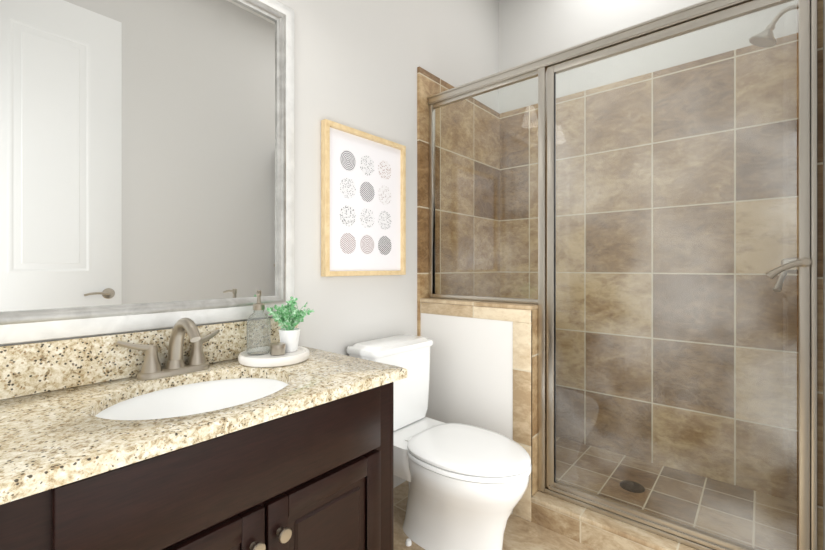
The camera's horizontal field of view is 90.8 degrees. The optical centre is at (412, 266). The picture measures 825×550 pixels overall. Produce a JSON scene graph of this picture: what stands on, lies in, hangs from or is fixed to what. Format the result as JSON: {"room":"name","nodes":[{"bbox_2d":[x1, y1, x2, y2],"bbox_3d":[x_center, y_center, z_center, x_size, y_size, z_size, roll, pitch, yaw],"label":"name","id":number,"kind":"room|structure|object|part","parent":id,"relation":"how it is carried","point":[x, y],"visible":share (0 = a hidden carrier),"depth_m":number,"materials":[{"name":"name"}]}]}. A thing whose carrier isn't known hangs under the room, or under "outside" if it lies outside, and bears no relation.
{"room":"bathroom","nodes":[
{"label":"bathroom","id":0,"kind":"room"},
{"bbox_2d":[0,0,499,487],"bbox_3d":[-0.380,-0.405,1.791,0.115,3.050,3.330,0,0,41],"label":"wall","id":1,"kind":"structure","parent":0,"point":[356,62],"depth_m":2.13,"materials":[{"name":"white paint"}]},
{"bbox_2d":[0,0,293,344],"bbox_3d":[-0.853,-0.411,1.140,0.037,1.198,1.206,0,0,41],"label":"mirror","id":2,"kind":"object","parent":1,"relation":"attached to","point":[147,146],"visible":0.94,"depth_m":1.20,"materials":[{"name":"silver metal"}]},
{"bbox_2d":[321,119,405,276],"bbox_3d":[-0.209,-0.289,1.898,0.032,0.658,0.505,0,0,41],"label":"picture","id":3,"kind":"object","parent":1,"relation":"attached to","point":[363,174],"visible":1,"depth_m":1.87,"materials":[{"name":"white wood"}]},
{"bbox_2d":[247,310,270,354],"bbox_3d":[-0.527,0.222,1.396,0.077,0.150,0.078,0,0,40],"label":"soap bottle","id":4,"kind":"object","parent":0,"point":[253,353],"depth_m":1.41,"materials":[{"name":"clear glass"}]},
{"bbox_2d":[420,298,537,521],"bbox_3d":[0.333,0.645,2.062,0.649,0.950,0.180,0,0,41],"label":"wall","id":5,"kind":"structure","parent":0,"point":[481,357],"depth_m":1.95,"materials":[{"name":"white paint"}]},
{"bbox_2d":[531,501,653,549],"bbox_3d":[0.925,1.075,1.557,0.915,0.090,0.170,0,0,41],"label":"sill","id":6,"kind":"structure","parent":5,"relation":"attached to","point":[587,534],"depth_m":1.65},
{"bbox_2d":[428,0,816,549],"bbox_3d":[0.669,0.035,1.754,1.528,1.949,0.102,0,0,41],"label":"shower door frame","id":7,"kind":"structure","parent":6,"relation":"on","point":[707,13],"depth_m":1.57,"materials":[{"name":"silver metal"}]},
{"bbox_3d":[0.927,0.048,1.551,0.844,1.877,0.033,0,0,40],"label":"door rail","id":8,"kind":"part","parent":7,"relation":"part of","materials":[{"name":"silver metal"}]},
{"bbox_3d":[1.184,0.004,1.283,0.109,0.070,0.055,0,0,40],"label":"door rail handle","id":9,"kind":"part","parent":7,"relation":"part of","materials":[{"name":"silver metal"}]},
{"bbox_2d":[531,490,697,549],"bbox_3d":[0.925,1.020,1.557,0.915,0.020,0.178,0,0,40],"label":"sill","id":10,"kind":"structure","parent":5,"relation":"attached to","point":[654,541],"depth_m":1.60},
{"bbox_2d":[394,481,595,549],"bbox_3d":[0.245,1.160,1.257,1.760,0.080,3.330,0,0,41],"label":"floor","id":11,"kind":"structure","parent":0,"point":[520,533],"depth_m":1.69,"materials":[{"name":"tile"}]},
{"bbox_2d":[0,318,406,549],"bbox_3d":[-0.639,0.633,0.986,0.560,0.973,1.270,0,0,41],"label":"vanity","id":12,"kind":"object","parent":11,"relation":"on","point":[162,439],"visible":1,"depth_m":0.99,"materials":[{"name":"brown wood"}]},
{"bbox_2d":[116,318,219,379],"bbox_3d":[-0.671,0.233,1.191,0.196,0.172,0.286,0,0,40],"label":"faucet","id":13,"kind":"object","parent":12,"relation":"on","point":[186,350],"depth_m":1.21,"materials":[{"name":"silver metal"}]},
{"bbox_2d":[96,378,287,419],"bbox_3d":[-0.550,0.431,1.068,0.449,0.161,0.540,0,0,40],"label":"sink","id":14,"kind":"object","parent":12,"relation":"in","point":[195,395],"depth_m":1.21,"materials":[{"name":"white ceramic"}]},
{"bbox_3d":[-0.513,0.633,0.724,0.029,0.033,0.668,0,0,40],"label":"knob","id":15,"kind":"part","parent":12,"relation":"part of","materials":[{"name":"silver metal"}]},
{"bbox_2d":[238,346,308,367],"bbox_3d":[-0.473,0.304,1.397,0.232,0.030,0.232,0,0,41],"label":"tray","id":16,"kind":"object","parent":12,"relation":"on","point":[302,354],"visible":0.81,"depth_m":1.32,"materials":[{"name":"white ceramic"}]},
{"bbox_2d":[247,290,270,354],"bbox_3d":[-0.527,0.188,1.396,0.077,0.217,0.078,0,0,41],"label":"soap dispenser","id":17,"kind":"object","parent":16,"relation":"on","point":[256,306],"visible":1,"depth_m":1.40,"materials":[{"name":"clear glass"}]},
{"bbox_2d":[270,342,285,355],"bbox_3d":[-0.458,0.278,1.384,0.052,0.037,0.052,0,0,41],"label":"candle","id":18,"kind":"object","parent":16,"relation":"on","point":[276,349],"visible":1,"depth_m":1.36,"materials":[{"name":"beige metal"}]},
{"bbox_2d":[267,296,313,351],"bbox_3d":[-0.434,0.202,1.439,0.144,0.190,0.140,0,0,4],"label":"plant","id":19,"kind":"object","parent":16,"relation":"on","point":[289,317],"visible":0.99,"depth_m":1.42,"materials":[{"name":"green plant"}]},
{"bbox_3d":[-0.435,0.258,1.441,0.074,0.077,0.074,0,0,40],"label":"pot","id":20,"kind":"part","parent":19,"relation":"part of","materials":[{"name":"white ceramic"}]},
{"bbox_2d":[347,334,530,549],"bbox_3d":[0.121,0.730,1.705,0.773,0.781,0.414,0,0,41],"label":"toilet","id":21,"kind":"object","parent":11,"relation":"on","point":[466,482],"visible":0.85,"depth_m":1.57,"materials":[{"name":"white ceramic"}]},
{"bbox_3d":[0.222,0.726,1.619,0.508,0.048,0.392,0,0,40],"label":"seat","id":22,"kind":"part","parent":21,"relation":"part of","materials":[{"name":"white plastic"}]},
{"bbox_2d":[556,436,797,549],"bbox_3d":[0.966,1.103,2.101,1.530,0.035,0.710,0,0,41],"label":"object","id":23,"kind":"structure","parent":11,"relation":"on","point":[748,517],"depth_m":1.92,"materials":[{"name":"tile"}]},
{"bbox_2d":[620,480,644,492],"bbox_3d":[1.083,1.082,2.007,0.110,0.006,0.110,0,0,41],"label":"shower drain","id":24,"kind":"object","parent":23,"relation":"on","point":[631,486],"visible":1,"depth_m":2.00,"materials":[{"name":"brown"}]},
{"bbox_2d":[531,309,537,495],"bbox_3d":[0.573,0.655,1.858,0.012,0.930,0.170,0,0,40],"label":"wall","id":25,"kind":"structure","parent":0,"point":[534,317],"depth_m":1.81,"materials":[{"name":"brown tile"}]},
{"bbox_2d":[499,0,797,113],"bbox_3d":[1.266,-0.405,2.453,1.560,3.050,0.185,0,0,41],"label":"wall","id":26,"kind":"structure","parent":0,"point":[529,30],"depth_m":2.46,"materials":[{"name":"white paint"}]},
{"bbox_2d":[500,33,797,501],"bbox_3d":[1.201,0.020,2.377,1.560,2.200,0.015,0,0,41],"label":"tiled wall","id":27,"kind":"structure","parent":26,"relation":"attached to","point":[677,186],"depth_m":2.19,"materials":[{"name":"brown tile"}]},
{"bbox_2d":[823,0,824,549],"bbox_3d":[0.876,-0.405,0.718,0.100,3.050,3.330,0,0,41],"label":"wall","id":28,"kind":"structure","parent":0,"point":[823,0],"depth_m":1.26,"materials":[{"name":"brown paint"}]},
{"bbox_2d":[817,0,822,549],"bbox_3d":[1.532,0.020,1.575,0.015,2.200,0.775,0,0,41],"label":"wall tile","id":29,"kind":"structure","parent":28,"relation":"attached to","point":[819,2],"depth_m":1.28,"materials":[{"name":"brown tile"}]},
{"bbox_2d":[749,4,797,291],"bbox_3d":[1.441,-0.464,1.610,0.170,1.122,0.170,0,0,41],"label":"shower head","id":30,"kind":"object","parent":29,"relation":"attached to","point":[766,38],"visible":0.58,"depth_m":1.60}
]}

